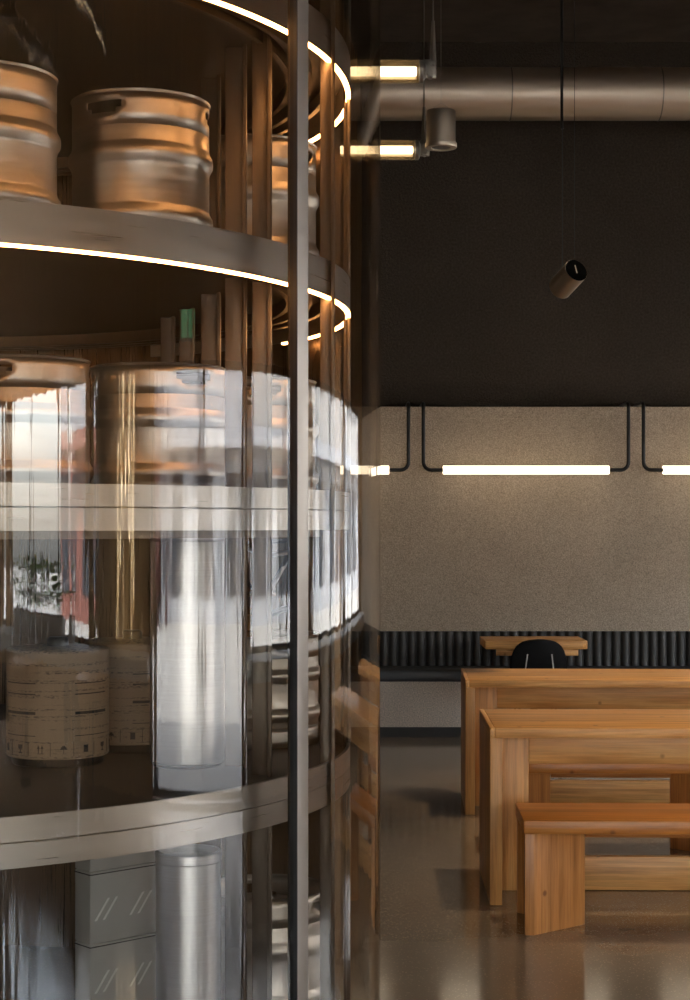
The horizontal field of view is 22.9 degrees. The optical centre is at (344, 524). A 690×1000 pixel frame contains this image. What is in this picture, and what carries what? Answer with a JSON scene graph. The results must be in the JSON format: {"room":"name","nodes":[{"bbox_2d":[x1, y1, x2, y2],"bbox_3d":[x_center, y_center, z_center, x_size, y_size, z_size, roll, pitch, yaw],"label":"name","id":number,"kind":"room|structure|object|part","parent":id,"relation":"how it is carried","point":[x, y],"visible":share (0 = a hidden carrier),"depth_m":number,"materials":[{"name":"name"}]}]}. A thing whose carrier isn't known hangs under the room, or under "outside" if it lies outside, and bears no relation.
{"room":"bar","nodes":[
{"label":"bar","id":0,"kind":"room"},
{"bbox_2d":[0,0,339,999],"bbox_3d":[-1.625,-1.093,5.946,3.047,5.398,1.207,0,0,-11],"label":"wall","id":1,"kind":"structure","parent":0,"point":[79,590],"depth_m":6.43,"materials":[{"name":"glass"}]},
{"bbox_2d":[0,737,689,999],"bbox_3d":[1.150,1.667,3.475,9.300,0.120,20.550,0,0,0],"label":"floor","id":2,"kind":"structure","parent":0,"point":[442,937],"depth_m":6.82,"materials":[{"name":"concrete"}]},
{"bbox_2d":[0,0,350,999],"bbox_3d":[-1.435,-0.343,4.994,2.901,3.899,2.886,0,0,0],"label":"rack","id":3,"kind":"object","parent":2,"relation":"on","point":[72,277],"visible":0.72,"depth_m":4.62,"materials":[{"name":"metal"}]},
{"bbox_2d":[0,60,60,203],"bbox_3d":[-0.957,-0.947,4.500,0.406,0.474,0.406,0,0,-17],"label":"beer keg","id":4,"kind":"object","parent":3,"relation":"on","point":[30,142],"visible":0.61,"depth_m":4.37,"materials":[{"name":"metal"}]},
{"bbox_2d":[0,354,93,483],"bbox_3d":[-0.897,-0.237,4.680,0.406,0.429,0.406,0,0,-30],"label":"beer keg","id":5,"kind":"object","parent":3,"relation":"on","point":[46,415],"visible":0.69,"depth_m":4.51,"materials":[{"name":"metal"}]},
{"bbox_2d":[6,636,109,767],"bbox_3d":[-0.819,0.497,4.850,0.292,0.358,0.292,0,0,-29],"label":"beer keg","id":6,"kind":"object","parent":3,"relation":"on","point":[57,691],"visible":1,"depth_m":4.73,"materials":[{"name":"beige metal"}]},
{"bbox_2d":[84,629,149,752],"bbox_3d":[-0.645,0.497,5.160,0.292,0.358,0.292,0,0,-7],"label":"beer keg","id":7,"kind":"object","parent":3,"relation":"on","point":[129,654],"visible":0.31,"depth_m":5.02,"materials":[{"name":"beige metal"}]},
{"bbox_2d":[68,87,212,226],"bbox_3d":[-0.575,-0.947,4.790,0.406,0.474,0.406,0,0,44],"label":"beer keg","id":8,"kind":"object","parent":3,"relation":"on","point":[148,156],"visible":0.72,"depth_m":4.62,"materials":[{"name":"metal"}]},
{"bbox_2d":[90,362,224,486],"bbox_3d":[-0.539,-0.237,4.900,0.406,0.429,0.406,0,0,38],"label":"beer keg","id":9,"kind":"object","parent":3,"relation":"on","point":[152,424],"visible":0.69,"depth_m":4.73,"materials":[{"name":"metal"}]},
{"bbox_3d":[-1.435,-0.699,5.000,2.876,0.012,2.876,0,0,0],"label":"shelf plate","id":10,"kind":"part","parent":3,"relation":"part of","materials":[{"name":"metal"}]},
{"bbox_3d":[-1.435,0.683,5.000,2.876,0.012,2.876,0,0,0],"label":"shelf plate","id":11,"kind":"part","parent":3,"relation":"part of","materials":[{"name":"metal"}]},
{"bbox_3d":[-1.435,-1.347,5.000,2.876,0.012,2.876,0,0,0],"label":"shelf plate","id":12,"kind":"part","parent":3,"relation":"part of","materials":[{"name":"metal"}]},
{"bbox_2d":[0,722,349,869],"bbox_3d":[-1.243,0.698,4.680,2.900,0.114,2.153,0,0,-31],"label":"shelf","id":13,"kind":"object","parent":3,"relation":"attached to","point":[122,804],"depth_m":4.19,"materials":[{"name":"metal"}]},
{"bbox_2d":[0,483,349,530],"bbox_3d":[-1.243,-0.040,4.680,2.900,0.106,2.153,0,0,-31],"label":"shelf","id":14,"kind":"object","parent":3,"relation":"attached to","point":[23,506],"depth_m":3.96,"materials":[{"name":"metal"}]},
{"bbox_2d":[0,198,349,356],"bbox_3d":[-1.243,-0.666,4.680,2.900,0.097,2.153,0,0,-31],"label":"shelf","id":15,"kind":"object","parent":3,"relation":"attached to","point":[71,276],"depth_m":4.72,"materials":[{"name":"metal"}]},
{"bbox_2d":[149,538,224,768],"bbox_3d":[-0.445,0.346,4.800,0.216,0.660,0.216,0,0,0],"label":"cylinder","id":16,"kind":"object","parent":3,"relation":"on","point":[187,575],"visible":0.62,"depth_m":4.71,"materials":[{"name":"silver metal"}]},
{"bbox_3d":[-0.445,0.031,4.800,0.216,0.030,0.216,0,0,0],"label":"lid","id":17,"kind":"part","parent":16,"relation":"part of","materials":[{"name":"metal"}]},
{"bbox_2d":[195,376,318,489],"bbox_3d":[-0.285,-0.237,5.360,0.406,0.429,0.406,0,0,-23],"label":"beer keg","id":18,"kind":"object","parent":3,"relation":"on","point":[279,384],"visible":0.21,"depth_m":5.19,"materials":[{"name":"metal"}]},
{"bbox_2d":[221,133,318,255],"bbox_3d":[-0.283,-0.947,5.330,0.406,0.474,0.406,0,0,21],"label":"beer keg","id":19,"kind":"object","parent":3,"relation":"on","point":[279,142],"visible":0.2,"depth_m":5.16,"materials":[{"name":"metal"}]},
{"bbox_2d":[247,629,319,748],"bbox_3d":[-0.275,0.505,5.300,0.406,0.337,0.406,0,0,44],"label":"beer keg","id":20,"kind":"object","parent":3,"relation":"on","point":[279,644],"visible":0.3,"depth_m":5.13,"materials":[{"name":"metal"}]},
{"bbox_2d":[247,538,287,636],"bbox_3d":[-0.263,0.189,5.308,0.266,0.326,0.161,0,0,16],"label":"coupler","id":21,"kind":"object","parent":20,"relation":"attached to","point":[284,563],"visible":0.32,"depth_m":5.28,"materials":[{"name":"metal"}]},
{"bbox_3d":[-0.215,0.271,5.261,0.150,0.061,0.024,0,0,34],"label":"lever","id":22,"kind":"part","parent":21,"relation":"part of","materials":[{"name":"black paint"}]},
{"bbox_2d":[219,0,349,139],"bbox_3d":[-1.243,-1.313,4.680,2.900,0.100,2.153,0,0,-31],"label":"shelf","id":23,"kind":"object","parent":3,"relation":"attached to","point":[251,32],"depth_m":4.73,"materials":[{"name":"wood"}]},
{"bbox_2d":[155,844,221,999],"bbox_3d":[-0.437,1.256,4.740,0.186,0.700,0.186,0,0,0],"label":"cylinder","id":24,"kind":"object","parent":2,"relation":"on","point":[188,877],"visible":0.91,"depth_m":4.66,"materials":[{"name":"silver metal"}]},
{"bbox_3d":[-0.437,0.921,4.740,0.186,0.030,0.186,0,0,0],"label":"lid","id":25,"kind":"part","parent":24,"relation":"part of","materials":[{"name":"metal"}]},
{"bbox_2d":[221,874,319,999],"bbox_3d":[-0.254,1.374,5.400,0.406,0.455,0.406,0,0,4],"label":"beer keg","id":26,"kind":"object","parent":2,"relation":"on","point":[279,881],"visible":0.17,"depth_m":5.25,"materials":[{"name":"metal"}]},
{"bbox_2d":[288,0,379,999],"bbox_3d":[-1.317,-1.093,4.419,3.094,5.400,1.908,0,0,-12],"label":"door frame","id":27,"kind":"structure","parent":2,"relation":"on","point":[297,9],"depth_m":4.20,"materials":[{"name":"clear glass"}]},
{"bbox_3d":[-0.127,-1.093,4.221,0.007,5.336,0.048,0,0,31],"label":"post","id":28,"kind":"part","parent":27,"relation":"part of","materials":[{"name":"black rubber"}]},
{"bbox_3d":[-0.109,-1.093,4.211,0.012,5.336,0.051,0,0,31],"label":"frame post","id":29,"kind":"part","parent":27,"relation":"part of","materials":[{"name":"metal"}]},
{"bbox_3d":[0.008,-1.093,4.928,0.189,5.340,1.439,0,0,3],"label":"glass panel","id":30,"kind":"part","parent":27,"relation":"part of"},
{"bbox_2d":[340,631,689,736],"bbox_3d":[1.100,1.216,13.049,8.000,0.783,0.398,0,0,0],"label":"banquette","id":31,"kind":"object","parent":2,"relation":"on","point":[420,671],"visible":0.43,"depth_m":13.16,"materials":[{"name":"fabric"}]},
{"bbox_3d":[1.100,1.139,13.049,8.000,0.094,0.398,0,0,0],"label":"seat","id":32,"kind":"part","parent":31,"relation":"part of","materials":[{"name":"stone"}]},
{"bbox_3d":[1.100,0.958,13.204,8.000,0.267,0.086,0,0,0],"label":"backrest","id":33,"kind":"part","parent":31,"relation":"part of","materials":[{"name":"grey fabric"}]},
{"bbox_2d":[480,636,586,655],"bbox_3d":[1.393,1.224,12.600,0.745,0.765,0.540,0,0,0],"label":"table","id":34,"kind":"object","parent":2,"relation":"on","point":[504,645],"visible":0.41,"depth_m":12.38,"materials":[{"name":"brown wood"}]},
{"bbox_2d":[510,639,566,668],"bbox_3d":[1.365,1.206,12.151,0.434,0.809,0.475,0,0,0],"label":"shell chair","id":35,"kind":"object","parent":2,"relation":"on","point":[534,653],"visible":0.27,"depth_m":11.96,"materials":[{"name":"black plastic"}]},
{"bbox_2d":[461,668,689,814],"bbox_3d":[1.979,1.232,9.745,2.600,0.750,0.745,0,0,2],"label":"table","id":36,"kind":"object","parent":2,"relation":"on","point":[481,688],"visible":0.81,"depth_m":9.69,"materials":[{"name":"brown wood"}]},
{"bbox_3d":[0.706,1.253,9.789,0.052,0.708,0.737,0,0,2],"label":"panel","id":37,"kind":"part","parent":36,"relation":"part of","materials":[{"name":"brown wood"}]},
{"bbox_3d":[0.800,1.253,9.736,0.137,0.708,0.045,0,0,2],"label":"post","id":38,"kind":"part","parent":36,"relation":"part of","materials":[{"name":"brown wood"}]},
{"bbox_2d":[479,709,689,904],"bbox_3d":[1.919,1.232,7.524,2.600,0.750,0.745,0,0,1],"label":"table","id":39,"kind":"object","parent":2,"relation":"on","point":[511,740],"visible":0.83,"depth_m":7.47,"materials":[{"name":"brown wood"}]},
{"bbox_3d":[0.645,1.253,7.548,0.052,0.708,0.737,0,0,1],"label":"panel","id":40,"kind":"part","parent":39,"relation":"part of","materials":[{"name":"brown wood"}]},
{"bbox_3d":[0.740,1.253,7.496,0.137,0.708,0.045,0,0,1],"label":"post","id":41,"kind":"part","parent":39,"relation":"part of","materials":[{"name":"brown wood"}]},
{"bbox_2d":[515,803,689,934],"bbox_3d":[1.263,1.381,6.846,1.120,0.452,0.430,0,0,1],"label":"bench","id":42,"kind":"object","parent":2,"relation":"on","point":[550,836],"visible":1,"depth_m":6.73,"materials":[{"name":"brown wood"}]},
{"bbox_3d":[1.263,1.182,6.846,1.120,0.054,0.430,0,0,1],"label":"seat","id":43,"kind":"part","parent":42,"relation":"part of","materials":[{"name":"brown wood"}]},
{"bbox_3d":[1.263,1.232,6.846,0.593,0.046,0.050,0,0,1],"label":"rail","id":44,"kind":"part","parent":42,"relation":"part of","materials":[{"name":"brown wood"}]},
{"bbox_2d":[529,764,689,850],"bbox_3d":[1.320,1.381,8.466,1.120,0.452,0.430,0,0,1],"label":"bench","id":45,"kind":"object","parent":2,"relation":"on","point":[539,774],"visible":0.48,"depth_m":8.38,"materials":[{"name":"brown wood"}]},
{"bbox_3d":[1.320,1.182,8.466,1.120,0.054,0.430,0,0,1],"label":"seat","id":46,"kind":"part","parent":45,"relation":"part of","materials":[{"name":"brown wood"}]},
{"bbox_3d":[1.320,1.232,8.466,0.593,0.046,0.050,0,0,1],"label":"rail","id":47,"kind":"part","parent":45,"relation":"part of","materials":[{"name":"brown wood"}]},
{"bbox_3d":[-0.665,1.504,4.935,0.232,0.205,0.082,0,0,-42],"label":"carton","id":48,"kind":"object","parent":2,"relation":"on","visible":0},
{"bbox_2d":[74,932,155,999],"bbox_3d":[-0.665,1.297,4.935,0.232,0.205,0.082,0,0,-42],"label":"carton","id":49,"kind":"object","parent":48,"relation":"on","point":[124,968],"visible":0.87,"depth_m":4.89,"materials":[{"name":"grey cardboard"}]},
{"bbox_2d":[74,862,155,944],"bbox_3d":[-0.665,1.091,4.935,0.232,0.205,0.082,0,0,-42],"label":"carton","id":50,"kind":"object","parent":49,"relation":"on","point":[120,902],"visible":0.9,"depth_m":4.88,"materials":[{"name":"grey cardboard"}]},
{"bbox_2d":[75,850,155,871],"bbox_3d":[-0.665,0.884,4.935,0.232,0.205,0.082,0,0,-42],"label":"carton","id":51,"kind":"object","parent":50,"relation":"on","point":[93,865],"visible":0.24,"depth_m":4.89,"materials":[{"name":"grey cardboard"}]},
{"bbox_2d":[425,103,456,150],"bbox_3d":[0.469,-2.816,8.300,0.156,1.951,0.156,0,0,0],"label":"spotlight","id":52,"kind":"object","parent":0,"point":[440,122],"visible":1,"depth_m":8.24,"materials":[{"name":"metal"}]},
{"bbox_2d":[340,42,689,406],"bbox_3d":[1.150,-1.093,13.475,8.700,5.400,0.250,0,0,0],"label":"wall","id":53,"kind":"structure","parent":0,"point":[471,233],"depth_m":13.35,"materials":[{"name":"black paint"}]},
{"bbox_2d":[420,402,629,473],"bbox_3d":[1.382,-0.666,13.148,1.594,0.558,0.402,0,0,0],"label":"wall lamp","id":54,"kind":"object","parent":53,"relation":"attached to","point":[446,469],"visible":1,"depth_m":12.96,"materials":[{"name":"black paint"}]},
{"bbox_2d":[340,419,689,630],"bbox_3d":[1.150,0.342,13.300,8.700,2.530,0.100,0,0,0],"label":"wall","id":55,"kind":"structure","parent":0,"point":[611,551],"depth_m":13.25,"materials":[{"name":"beige paint"}]},
{"bbox_2d":[380,402,409,473],"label":"wall lamp","id":56,"kind":"object","parent":55,"relation":"attached to","point":[383,469],"depth_m":12.97,"materials":[{"name":"black metal"}]},
{"bbox_2d":[340,407,689,418],"bbox_3d":[1.150,-0.875,13.246,8.700,0.093,0.008,0,0,0],"label":"trim","id":57,"kind":"structure","parent":55,"relation":"attached to","point":[356,412],"depth_m":13.24,"materials":[{"name":"grey metal"}]},
{"bbox_2d":[633,402,689,473],"bbox_3d":[3.062,-0.666,13.148,1.594,0.558,0.402,0,0,0],"label":"wall lamp","id":58,"kind":"object","parent":55,"relation":"attached to","point":[665,469],"visible":1,"depth_m":12.96,"materials":[{"name":"black paint"}]},
{"bbox_2d":[340,0,689,41],"bbox_3d":[1.150,-3.893,3.475,9.300,0.200,20.550,0,0,0],"label":"ceiling","id":59,"kind":"structure","parent":0,"point":[400,20],"depth_m":12.78,"materials":[{"name":"black paint"}]},
{"bbox_2d":[351,0,436,82],"bbox_3d":[-0.453,-2.858,7.400,1.704,1.868,0.100,0,0,0],"label":"pendant","id":60,"kind":"object","parent":59,"relation":"hanging from","point":[427,67],"visible":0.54,"depth_m":7.39,"materials":[{"name":"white glass"}]},
{"bbox_2d":[380,80,429,159],"label":"pendant","id":61,"kind":"object","parent":59,"relation":"hanging from","point":[387,150],"depth_m":8.74,"materials":[{"name":"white glass"}]},
{"bbox_2d":[341,67,689,120],"bbox_3d":[1.155,-3.371,12.400,8.642,0.842,0.386,0,0,0],"label":"ventilation duct","id":62,"kind":"object","parent":59,"relation":"hanging from","point":[474,93],"visible":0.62,"depth_m":12.23,"materials":[{"name":"metal"}]},
{"bbox_2d":[549,0,586,298],"bbox_3d":[1.310,-2.565,9.998,0.145,2.454,0.244,0,0,-25],"label":"spotlight","id":63,"kind":"object","parent":59,"relation":"hanging from","point":[573,273],"visible":1,"depth_m":9.99,"materials":[{"name":"metal"}]}
]}

